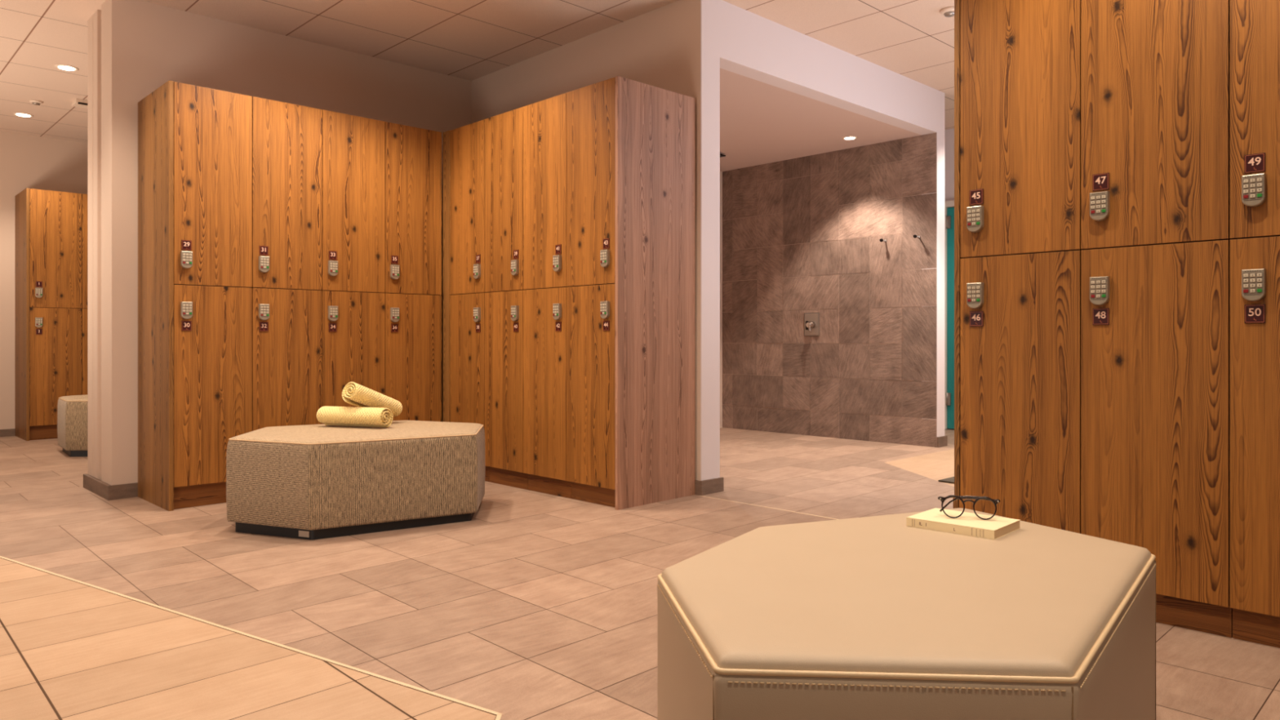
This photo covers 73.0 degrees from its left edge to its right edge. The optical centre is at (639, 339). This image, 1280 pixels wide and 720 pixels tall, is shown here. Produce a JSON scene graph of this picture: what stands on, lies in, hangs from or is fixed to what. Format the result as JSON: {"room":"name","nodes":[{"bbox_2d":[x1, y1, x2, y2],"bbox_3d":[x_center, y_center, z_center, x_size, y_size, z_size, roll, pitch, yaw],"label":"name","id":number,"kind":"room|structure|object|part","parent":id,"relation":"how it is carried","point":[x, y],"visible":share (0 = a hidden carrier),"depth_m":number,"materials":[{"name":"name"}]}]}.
{"room":"changing room","nodes":[
{"label":"changing room","id":0,"kind":"room"},
{"bbox_2d":[0,131,87,429],"bbox_3d":[-6.253,-0.471,7.488,5.800,2.843,0.100,0,0,-44],"label":"wall","id":1,"kind":"structure","parent":0,"point":[26,161],"depth_m":7.92,"materials":[{"name":"paint"}]},
{"bbox_2d":[0,428,15,436],"bbox_3d":[-7.005,0.862,6.682,3.600,0.095,0.015,0,0,-44],"label":"baseboard","id":2,"kind":"structure","parent":1,"relation":"attached to","point":[11,432],"depth_m":7.88,"materials":[{"name":"stone"}]},
{"bbox_2d":[87,0,471,484],"bbox_3d":[-2.199,-0.471,5.778,2.450,2.843,0.560,0,0,-44],"label":"wall","id":3,"kind":"structure","parent":0,"point":[135,47],"depth_m":4.98,"materials":[{"name":"paint"}]},
{"bbox_2d":[83,473,137,500],"bbox_3d":[-3.039,0.839,4.971,0.160,0.089,0.594,0,0,-44],"label":"baseboard","id":4,"kind":"structure","parent":3,"relation":"attached to","point":[109,492],"depth_m":4.78,"materials":[{"name":"stone"}]},
{"bbox_2d":[0,0,954,142],"bbox_3d":[-0.331,-1.923,5.239,11.200,0.060,13.200,0,0,-44],"label":"ceiling","id":5,"kind":"structure","parent":0,"point":[471,40],"depth_m":5.27,"materials":[{"name":"tile"}]},
{"bbox_2d":[13,112,33,117],"bbox_3d":[-5.188,-1.890,7.277,0.144,0.006,0.144,0,0,-44],"label":"recessed light","id":6,"kind":"object","parent":5,"relation":"in","point":[20,114],"visible":1,"depth_m":7.26,"materials":[{"name":"beige plastic"}]},
{"bbox_3d":[-5.188,-1.888,7.277,0.099,0.003,0.099,0,0,-44],"label":"bulb","id":7,"kind":"part","parent":6,"relation":"part of","materials":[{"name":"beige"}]},
{"bbox_2d":[29,99,43,105],"bbox_3d":[-4.791,-1.878,6.863,0.090,0.030,0.090,0,0,-44],"label":"ceiling sensor","id":8,"kind":"object","parent":5,"relation":"attached to","point":[35,102],"visible":1,"depth_m":6.84,"materials":[{"name":"beige plastic"}]},
{"bbox_2d":[53,64,79,71],"bbox_3d":[-3.988,-1.890,6.017,0.144,0.006,0.144,0,0,-44],"label":"recessed light","id":9,"kind":"object","parent":5,"relation":"in","point":[64,67],"visible":1,"depth_m":6.01,"materials":[{"name":"beige plastic"}]},
{"bbox_3d":[-3.988,-1.888,6.017,0.099,0.003,0.099,0,0,-44],"label":"bulb","id":10,"kind":"part","parent":9,"relation":"part of","materials":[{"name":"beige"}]},
{"bbox_2d":[71,97,87,108],"bbox_3d":[-4.417,-1.873,6.881,0.150,0.040,0.153,0,0,-44],"label":"ceiling vent","id":11,"kind":"object","parent":5,"relation":"in","point":[80,103],"visible":0.56,"depth_m":6.82,"materials":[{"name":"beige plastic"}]},
{"bbox_2d":[940,6,954,17],"bbox_3d":[1.775,-1.873,4.958,0.100,0.040,0.100,0,0,-44],"label":"recessed light","id":12,"kind":"object","parent":5,"relation":"attached to","point":[948,11],"visible":0.8,"depth_m":4.93,"materials":[{"name":"beige plastic"}]},
{"bbox_2d":[471,0,700,480],"bbox_3d":[-0.396,-0.471,5.567,0.152,2.843,2.248,0,0,-44],"label":"wall","id":13,"kind":"structure","parent":0,"point":[660,47],"depth_m":5.05,"materials":[{"name":"paint"}]},
{"bbox_2d":[694,476,724,495],"bbox_3d":[-0.341,0.809,5.513,0.184,0.089,2.133,0,0,-44],"label":"baseboard","id":14,"kind":"object","parent":13,"relation":"attached to","point":[712,486],"visible":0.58,"depth_m":4.72,"materials":[{"name":"stone"}]},
{"bbox_2d":[0,427,1279,719],"bbox_3d":[-0.262,0.848,5.306,11.392,0.147,13.200,0,0,-44],"label":"floor","id":15,"kind":"structure","parent":0,"point":[536,606],"depth_m":3.24,"materials":[{"name":"beige tile"}]},
{"bbox_2d":[14,187,81,440],"bbox_3d":[-5.367,-0.216,7.849,0.412,2.201,0.592,0,0,-44],"label":"locker","id":16,"kind":"object","parent":15,"relation":"on","point":[48,223],"visible":0.98,"depth_m":7.65,"materials":[{"name":"brown wood"}]},
{"bbox_3d":[-5.515,-0.216,7.720,0.021,2.201,0.572,0,0,-44],"label":"panel","id":17,"kind":"part","parent":16,"relation":"part of","materials":[{"name":"brown wood"}]},
{"bbox_3d":[-5.258,-0.071,7.569,0.048,0.051,0.004,0,0,-44],"label":"number plate","id":18,"kind":"part","parent":16,"relation":"part of","materials":[{"name":"red plastic"}]},
{"bbox_3d":[-5.258,-0.486,7.569,0.048,0.051,0.004,0,0,-44],"label":"number plate","id":19,"kind":"part","parent":16,"relation":"part of","materials":[{"name":"red plastic"}]},
{"bbox_3d":[-5.175,0.236,7.666,0.387,1.033,0.019,0,0,-44],"label":"door","id":20,"kind":"part","parent":16,"relation":"part of","materials":[{"name":"brown wood"}]},
{"bbox_3d":[-5.175,-0.800,7.666,0.387,1.032,0.019,0,0,-44],"label":"door","id":21,"kind":"part","parent":16,"relation":"part of","materials":[{"name":"brown wood"}]},
{"bbox_2d":[57,395,87,457],"bbox_3d":[-3.969,0.663,6.842,1.238,0.457,0.805,0,0,-1],"label":"bench","id":22,"kind":"object","parent":15,"relation":"on","point":[72,411],"visible":0.27,"depth_m":6.44,"materials":[{"name":"fabric"}]},
{"bbox_2d":[60,395,87,400],"bbox_3d":[-3.969,0.447,6.842,1.206,0.023,0.778,0,0,-1],"label":"seat cushion","id":23,"kind":"object","parent":22,"relation":"on","point":[73,397],"depth_m":6.59,"materials":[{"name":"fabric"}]},
{"bbox_2d":[81,193,87,395],"bbox_3d":[-5.085,-0.216,8.136,0.390,2.200,0.570,0,0,-44],"label":"locker","id":24,"kind":"object","parent":15,"relation":"on","point":[84,197],"visible":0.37,"depth_m":7.81,"materials":[{"name":"brown wood"}]},
{"bbox_3d":[-4.893,0.236,7.937,0.387,1.033,0.019,0,0,-44],"label":"door","id":25,"kind":"part","parent":24,"relation":"part of","materials":[{"name":"brown wood"}]},
{"bbox_3d":[-4.893,-0.800,7.937,0.387,1.032,0.019,0,0,-44],"label":"door","id":26,"kind":"part","parent":24,"relation":"part of","materials":[{"name":"brown wood"}]},
{"bbox_2d":[137,80,252,511],"bbox_3d":[-2.434,-0.221,4.730,0.410,2.193,0.592,0,0,-44],"label":"locker","id":27,"kind":"object","parent":15,"relation":"on","point":[195,142],"visible":1,"depth_m":4.53,"materials":[{"name":"brown wood"}]},
{"bbox_3d":[-2.581,-0.221,4.602,0.021,2.193,0.572,0,0,-44],"label":"panel","id":28,"kind":"part","parent":27,"relation":"part of","materials":[{"name":"brown wood"}]},
{"bbox_3d":[-2.330,-0.071,4.445,0.048,0.051,0.004,0,0,-44],"label":"number plate","id":29,"kind":"part","parent":27,"relation":"part of","materials":[{"name":"red plastic"}]},
{"bbox_3d":[-2.330,-0.486,4.445,0.048,0.051,0.004,0,0,-44],"label":"number plate","id":30,"kind":"part","parent":27,"relation":"part of","materials":[{"name":"red plastic"}]},
{"bbox_3d":[-2.241,0.236,4.547,0.385,1.033,0.019,0,0,-44],"label":"door","id":31,"kind":"part","parent":27,"relation":"part of","materials":[{"name":"brown wood"}]},
{"bbox_3d":[-2.241,-0.800,4.547,0.385,1.032,0.019,0,0,-44],"label":"door","id":32,"kind":"part","parent":27,"relation":"part of","materials":[{"name":"brown wood"}]},
{"bbox_2d":[0,558,496,719],"bbox_3d":[-3.478,0.893,2.620,3.687,0.053,9.400,0,0,-44],"label":"floor","id":33,"kind":"structure","parent":15,"relation":"on","point":[69,650],"depth_m":2.27,"materials":[{"name":"beige tile"}]},
{"bbox_2d":[0,555,502,719],"bbox_3d":[-1.897,0.877,2.971,4.998,0.024,0.743,0,0,43],"label":"trim","id":34,"kind":"structure","parent":33,"relation":"on","point":[499,715],"depth_m":2.44,"materials":[{"name":"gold metal"}]},
{"bbox_2d":[250,96,322,431],"bbox_3d":[-2.146,-0.220,5.007,0.388,2.192,0.591,0,0,-44],"label":"locker","id":35,"kind":"object","parent":15,"relation":"on","point":[286,287],"visible":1,"depth_m":4.81,"materials":[{"name":"brown wood"}]},
{"bbox_3d":[-2.050,-0.071,4.715,0.048,0.051,0.004,0,0,-44],"label":"number plate","id":36,"kind":"part","parent":35,"relation":"part of","materials":[{"name":"red plastic"}]},
{"bbox_3d":[-2.050,-0.486,4.715,0.048,0.051,0.004,0,0,-44],"label":"number plate","id":37,"kind":"part","parent":35,"relation":"part of","materials":[{"name":"red plastic"}]},
{"bbox_3d":[-1.962,0.236,4.816,0.385,1.033,0.019,0,0,-44],"label":"door","id":38,"kind":"part","parent":35,"relation":"part of","materials":[{"name":"brown wood"}]},
{"bbox_3d":[-1.962,-0.800,4.816,0.385,1.032,0.019,0,0,-44],"label":"door","id":39,"kind":"part","parent":35,"relation":"part of","materials":[{"name":"brown wood"}]},
{"bbox_2d":[320,109,385,424],"bbox_3d":[-1.866,-0.220,5.277,0.388,2.192,0.591,0,0,-44],"label":"locker","id":40,"kind":"object","parent":15,"relation":"on","point":[353,147],"visible":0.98,"depth_m":5.07,"materials":[{"name":"brown wood"}]},
{"bbox_3d":[-1.770,-0.071,4.985,0.048,0.051,0.004,0,0,-44],"label":"number plate","id":41,"kind":"part","parent":40,"relation":"part of","materials":[{"name":"red plastic"}]},
{"bbox_3d":[-1.770,-0.486,4.985,0.048,0.051,0.004,0,0,-44],"label":"number plate","id":42,"kind":"part","parent":40,"relation":"part of","materials":[{"name":"red plastic"}]},
{"bbox_3d":[-1.682,0.236,5.087,0.385,1.033,0.019,0,0,-44],"label":"door","id":43,"kind":"part","parent":40,"relation":"part of","materials":[{"name":"brown wood"}]},
{"bbox_3d":[-1.682,-0.800,5.087,0.385,1.032,0.019,0,0,-44],"label":"door","id":44,"kind":"part","parent":40,"relation":"part of","materials":[{"name":"brown wood"}]},
{"bbox_2d":[226,420,484,540],"bbox_3d":[-1.338,0.655,4.220,1.235,0.457,0.818,0,0,-30],"label":"bench","id":45,"kind":"object","parent":15,"relation":"on","point":[308,482],"visible":0.98,"depth_m":3.86,"materials":[{"name":"fabric"}]},
{"bbox_2d":[316,405,392,427],"bbox_3d":[-1.393,0.376,4.218,0.377,0.096,0.105,0,0,18],"label":"towel","id":46,"kind":"object","parent":45,"relation":"on","point":[327,415],"visible":1,"depth_m":4.18,"materials":[{"name":"yellow fabric"}]},
{"bbox_2d":[342,382,402,416],"bbox_3d":[-1.337,0.309,4.328,0.100,0.208,0.348,0,0,27],"label":"towel","id":47,"kind":"object","parent":46,"relation":"on","point":[353,393],"visible":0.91,"depth_m":4.25,"materials":[{"name":"yellow fabric"}]},
{"bbox_2d":[230,420,482,443],"bbox_3d":[-1.338,0.438,4.220,1.205,0.023,0.789,0,0,-31],"label":"seat cushion","id":48,"kind":"object","parent":45,"relation":"on","point":[399,431],"depth_m":4.00,"materials":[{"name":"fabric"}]},
{"bbox_2d":[383,121,441,422],"bbox_3d":[-1.586,-0.220,5.547,0.388,2.192,0.591,0,0,-44],"label":"locker","id":49,"kind":"object","parent":15,"relation":"on","point":[413,155],"visible":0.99,"depth_m":5.34,"materials":[{"name":"brown wood"}]},
{"bbox_3d":[-1.491,-0.071,5.255,0.048,0.051,0.004,0,0,-44],"label":"number plate","id":50,"kind":"part","parent":49,"relation":"part of","materials":[{"name":"red plastic"}]},
{"bbox_3d":[-1.491,-0.486,5.255,0.048,0.051,0.004,0,0,-44],"label":"number plate","id":51,"kind":"part","parent":49,"relation":"part of","materials":[{"name":"red plastic"}]},
{"bbox_3d":[-1.402,-0.800,5.356,0.385,1.032,0.019,0,0,-44],"label":"door","id":52,"kind":"part","parent":49,"relation":"part of","materials":[{"name":"brown wood"}]},
{"bbox_3d":[-1.402,0.236,5.356,0.385,1.033,0.019,0,0,-44],"label":"door","id":53,"kind":"part","parent":49,"relation":"part of","materials":[{"name":"brown wood"}]},
{"bbox_2d":[443,119,489,481],"bbox_3d":[-0.890,-0.230,5.518,0.591,2.172,0.457,0,0,-44],"label":"locker","id":54,"kind":"object","parent":15,"relation":"on","point":[464,147],"visible":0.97,"depth_m":5.33,"materials":[{"name":"brown wood"}]},
{"bbox_3d":[-1.217,-0.230,5.471,0.026,2.172,0.070,0,0,-44],"label":"filler panel","id":55,"kind":"part","parent":54,"relation":"part of","materials":[{"name":"brown wood"}]},
{"bbox_3d":[-1.055,0.236,5.308,0.019,1.033,0.382,0,0,-44],"label":"door","id":56,"kind":"part","parent":54,"relation":"part of","materials":[{"name":"brown wood"}]},
{"bbox_3d":[-1.055,-0.800,5.308,0.019,1.032,0.382,0,0,-44],"label":"door","id":57,"kind":"part","parent":54,"relation":"part of","materials":[{"name":"brown wood"}]},
{"bbox_3d":[-0.975,-0.071,5.207,0.004,0.051,0.048,0,0,-44],"label":"number plate","id":58,"kind":"part","parent":54,"relation":"part of","materials":[{"name":"red plastic"}]},
{"bbox_3d":[-0.975,-0.486,5.207,0.004,0.051,0.048,0,0,-44],"label":"number plate","id":59,"kind":"part","parent":54,"relation":"part of","materials":[{"name":"red plastic"}]},
{"bbox_2d":[484,106,528,489],"bbox_3d":[-0.597,-0.230,5.214,0.591,2.172,0.385,0,0,-44],"label":"locker","id":60,"kind":"object","parent":15,"relation":"on","point":[504,132],"visible":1,"depth_m":5.01,"materials":[{"name":"brown wood"}]},
{"bbox_3d":[-0.787,0.236,5.030,0.019,1.033,0.382,0,0,-44],"label":"door","id":61,"kind":"part","parent":60,"relation":"part of","materials":[{"name":"brown wood"}]},
{"bbox_3d":[-0.787,-0.800,5.030,0.019,1.032,0.382,0,0,-44],"label":"door","id":62,"kind":"part","parent":60,"relation":"part of","materials":[{"name":"brown wood"}]},
{"bbox_3d":[-0.707,-0.071,4.930,0.004,0.051,0.048,0,0,-44],"label":"number plate","id":63,"kind":"part","parent":60,"relation":"part of","materials":[{"name":"red plastic"}]},
{"bbox_3d":[-0.707,-0.486,4.930,0.004,0.051,0.048,0,0,-44],"label":"number plate","id":64,"kind":"part","parent":60,"relation":"part of","materials":[{"name":"red plastic"}]},
{"bbox_2d":[523,93,571,498],"bbox_3d":[-0.329,-0.230,4.937,0.591,2.172,0.385,0,0,-44],"label":"locker","id":65,"kind":"object","parent":15,"relation":"on","point":[544,122],"visible":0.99,"depth_m":4.74,"materials":[{"name":"brown wood"}]},
{"bbox_3d":[-0.520,0.236,4.753,0.019,1.033,0.382,0,0,-44],"label":"door","id":66,"kind":"part","parent":65,"relation":"part of","materials":[{"name":"brown wood"}]},
{"bbox_3d":[-0.520,-0.800,4.753,0.019,1.032,0.382,0,0,-44],"label":"door","id":67,"kind":"part","parent":65,"relation":"part of","materials":[{"name":"brown wood"}]},
{"bbox_3d":[-0.439,-0.071,4.652,0.004,0.051,0.048,0,0,-44],"label":"number plate","id":68,"kind":"part","parent":65,"relation":"part of","materials":[{"name":"red plastic"}]},
{"bbox_3d":[-0.439,-0.486,4.652,0.004,0.051,0.048,0,0,-44],"label":"number plate","id":69,"kind":"part","parent":65,"relation":"part of","materials":[{"name":"red plastic"}]},
{"bbox_2d":[566,75,694,510],"bbox_3d":[-0.054,-0.231,4.652,0.592,2.173,0.405,0,0,-44],"label":"locker","id":70,"kind":"object","parent":15,"relation":"on","point":[630,144],"visible":1,"depth_m":4.48,"materials":[{"name":"brown wood"}]},
{"bbox_3d":[-0.252,0.236,4.476,0.019,1.033,0.382,0,0,-44],"label":"door","id":71,"kind":"part","parent":70,"relation":"part of","materials":[{"name":"brown wood"}]},
{"bbox_3d":[-0.252,-0.800,4.476,0.019,1.032,0.382,0,0,-44],"label":"door","id":72,"kind":"part","parent":70,"relation":"part of","materials":[{"name":"brown wood"}]},
{"bbox_3d":[-0.171,-0.071,4.375,0.004,0.051,0.048,0,0,-44],"label":"number plate","id":73,"kind":"part","parent":70,"relation":"part of","materials":[{"name":"red plastic"}]},
{"bbox_3d":[-0.171,-0.486,4.375,0.004,0.051,0.048,0,0,-44],"label":"number plate","id":74,"kind":"part","parent":70,"relation":"part of","materials":[{"name":"red plastic"}]},
{"bbox_3d":[0.087,-0.231,4.521,0.572,2.173,0.019,0,0,-44],"label":"panel","id":75,"kind":"part","parent":70,"relation":"part of","materials":[{"name":"brown wood"}]},
{"bbox_2d":[699,495,835,519],"bbox_3d":[1.623,0.842,3.331,0.010,0.013,3.740,0,0,-44],"label":"trim","id":76,"kind":"structure","parent":15,"relation":"on","point":[700,495],"depth_m":4.33,"materials":[{"name":"gold metal"}]},
{"bbox_2d":[657,508,1155,719],"bbox_3d":[0.510,0.653,1.654,1.266,0.458,0.840,0,0,-44],"label":"bench","id":77,"kind":"object","parent":15,"relation":"on","point":[881,617],"visible":0.87,"depth_m":1.35,"materials":[{"name":"brown leather"}]},
{"bbox_2d":[906,507,1020,539],"bbox_3d":[0.730,0.414,1.954,0.198,0.020,0.151,0,0,43],"label":"book","id":78,"kind":"object","parent":77,"relation":"on","point":[968,523],"visible":0.99,"depth_m":1.92,"materials":[{"name":"beige paper"}]},
{"bbox_2d":[937,494,999,519],"bbox_3d":[0.745,0.378,1.964,0.132,0.051,0.044,0,0,15],"label":"eyeglasses","id":79,"kind":"object","parent":78,"relation":"on","point":[984,508],"visible":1,"depth_m":1.95,"materials":[{"name":"black plastic"}]},
{"bbox_2d":[937,476,954,483],"bbox_3d":[2.282,0.817,5.206,1.024,0.020,0.476,0,0,-41],"label":"doormat","id":80,"kind":"object","parent":15,"relation":"on","point":[950,480],"visible":0.14,"depth_m":5.04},
{"bbox_2d":[954,0,1083,533],"bbox_3d":[1.435,-0.232,3.051,0.592,2.171,0.413,0,0,-44],"label":"locker","id":81,"kind":"object","parent":15,"relation":"on","point":[1017,63],"visible":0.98,"depth_m":2.86,"materials":[{"name":"brown wood"}]},
{"bbox_3d":[1.305,-0.232,3.200,0.572,2.171,0.018,0,0,-44],"label":"panel","id":82,"kind":"part","parent":81,"relation":"part of","materials":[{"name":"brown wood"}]},
{"bbox_3d":[1.147,-0.071,2.950,0.004,0.051,0.048,0,0,-44],"label":"number plate","id":83,"kind":"part","parent":81,"relation":"part of","materials":[{"name":"red plastic"}]},
{"bbox_3d":[1.147,-0.486,2.950,0.004,0.051,0.048,0,0,-44],"label":"number plate","id":84,"kind":"part","parent":81,"relation":"part of","materials":[{"name":"red plastic"}]},
{"bbox_3d":[1.251,0.236,2.859,0.019,1.033,0.390,0,0,-44],"label":"door","id":85,"kind":"part","parent":81,"relation":"part of","materials":[{"name":"brown wood"}]},
{"bbox_3d":[1.251,-0.800,2.859,0.019,1.032,0.390,0,0,-44],"label":"door","id":86,"kind":"part","parent":81,"relation":"part of","materials":[{"name":"brown wood"}]},
{"bbox_2d":[1080,0,1232,637],"bbox_3d":[1.714,-0.231,2.760,0.591,2.170,0.393,0,0,-44],"label":"locker","id":87,"kind":"object","parent":15,"relation":"on","point":[1155,74],"visible":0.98,"depth_m":2.55,"materials":[{"name":"brown wood"}]},
{"bbox_3d":[1.421,-0.071,2.667,0.004,0.051,0.048,0,0,-44],"label":"number plate","id":88,"kind":"part","parent":87,"relation":"part of","materials":[{"name":"red plastic"}]},
{"bbox_3d":[1.421,-0.486,2.667,0.004,0.051,0.048,0,0,-44],"label":"number plate","id":89,"kind":"part","parent":87,"relation":"part of","materials":[{"name":"red plastic"}]},
{"bbox_3d":[1.524,0.236,2.576,0.019,1.033,0.390,0,0,-44],"label":"door","id":90,"kind":"part","parent":87,"relation":"part of","materials":[{"name":"brown wood"}]},
{"bbox_3d":[1.524,-0.800,2.576,0.019,1.032,0.390,0,0,-44],"label":"door","id":91,"kind":"part","parent":87,"relation":"part of","materials":[{"name":"brown wood"}]},
{"bbox_2d":[1230,0,1279,648],"bbox_3d":[1.988,-0.231,2.477,0.591,2.170,0.393,0,0,-44],"label":"locker","id":92,"kind":"object","parent":15,"relation":"on","point":[1255,24],"visible":1,"depth_m":2.38,"materials":[{"name":"brown wood"}]},
{"bbox_3d":[1.694,-0.071,2.383,0.004,0.051,0.048,0,0,-44],"label":"number plate","id":93,"kind":"part","parent":92,"relation":"part of","materials":[{"name":"red plastic"}]},
{"bbox_3d":[1.694,-0.486,2.383,0.004,0.051,0.048,0,0,-44],"label":"number plate","id":94,"kind":"part","parent":92,"relation":"part of","materials":[{"name":"red plastic"}]},
{"bbox_3d":[1.797,0.236,2.293,0.019,1.033,0.390,0,0,-44],"label":"door","id":95,"kind":"part","parent":92,"relation":"part of","materials":[{"name":"brown wood"}]},
{"bbox_3d":[1.797,-0.800,2.293,0.019,1.032,0.390,0,0,-44],"label":"door","id":96,"kind":"part","parent":92,"relation":"part of","materials":[{"name":"brown wood"}]},
{"bbox_2d":[720,171,722,427],"bbox_3d":[-0.132,-0.310,7.294,2.630,2.520,0.120,0,0,-44],"label":"wall","id":97,"kind":"structure","parent":0,"point":[721,172],"depth_m":8.07,"materials":[{"name":"paint"}]},
{"bbox_2d":[720,67,921,171],"bbox_3d":[0.547,-1.610,6.590,2.630,0.080,2.175,0,0,-44],"label":"ceiling","id":98,"kind":"structure","parent":0,"point":[761,122],"depth_m":6.38,"materials":[{"name":"paint"}]},
{"bbox_2d":[842,136,857,139],"bbox_3d":[1.630,-1.567,6.722,0.116,0.006,0.116,0,0,-44],"label":"recessed light","id":99,"kind":"object","parent":98,"relation":"in","point":[845,137],"visible":1,"depth_m":6.71,"materials":[{"name":"beige plastic"}]},
{"bbox_3d":[1.630,-1.565,6.722,0.080,0.003,0.080,0,0,-44],"label":"bulb","id":100,"kind":"part","parent":99,"relation":"part of","materials":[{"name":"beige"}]},
{"bbox_2d":[700,0,944,480],"bbox_3d":[1.293,-0.471,5.713,2.785,2.843,0.124,0,0,-44],"label":"wall","id":101,"kind":"structure","parent":0,"point":[735,39],"depth_m":5.10,"materials":[{"name":"white paint"}]},
{"bbox_2d":[937,435,947,447],"bbox_3d":[2.041,0.780,6.863,0.147,0.088,0.768,0,0,-44],"label":"baseboard","id":102,"kind":"structure","parent":101,"relation":"attached to","point":[942,441],"depth_m":6.58,"materials":[{"name":"stone"}]},
{"bbox_2d":[722,132,936,447],"bbox_3d":[1.550,-0.310,7.356,0.122,2.520,2.126,0,0,-44],"label":"wall","id":103,"kind":"structure","parent":0,"point":[801,236],"depth_m":7.21,"materials":[{"name":"tile"}]},
{"bbox_2d":[804,312,819,336],"bbox_3d":[1.427,-0.130,7.321,0.104,0.196,0.152,0,0,-44],"label":"shower mixer","id":104,"kind":"object","parent":103,"relation":"attached to","point":[811,320],"visible":1,"depth_m":7.33,"materials":[{"name":"silver metal"}]},
{"bbox_2d":[944,128,954,429],"bbox_3d":[4.805,-0.471,5.749,0.100,2.843,6.400,0,0,-44],"label":"wall","id":105,"kind":"structure","parent":0,"point":[949,133],"depth_m":7.77,"materials":[{"name":"white paint"}]},
{"bbox_2d":[944,200,954,429],"bbox_3d":[3.064,-0.219,7.442,0.075,2.042,1.015,0,0,-44],"label":"door","id":106,"kind":"structure","parent":105,"relation":"in","point":[948,205],"depth_m":7.73,"materials":[{"name":"teal paint"}]}
]}

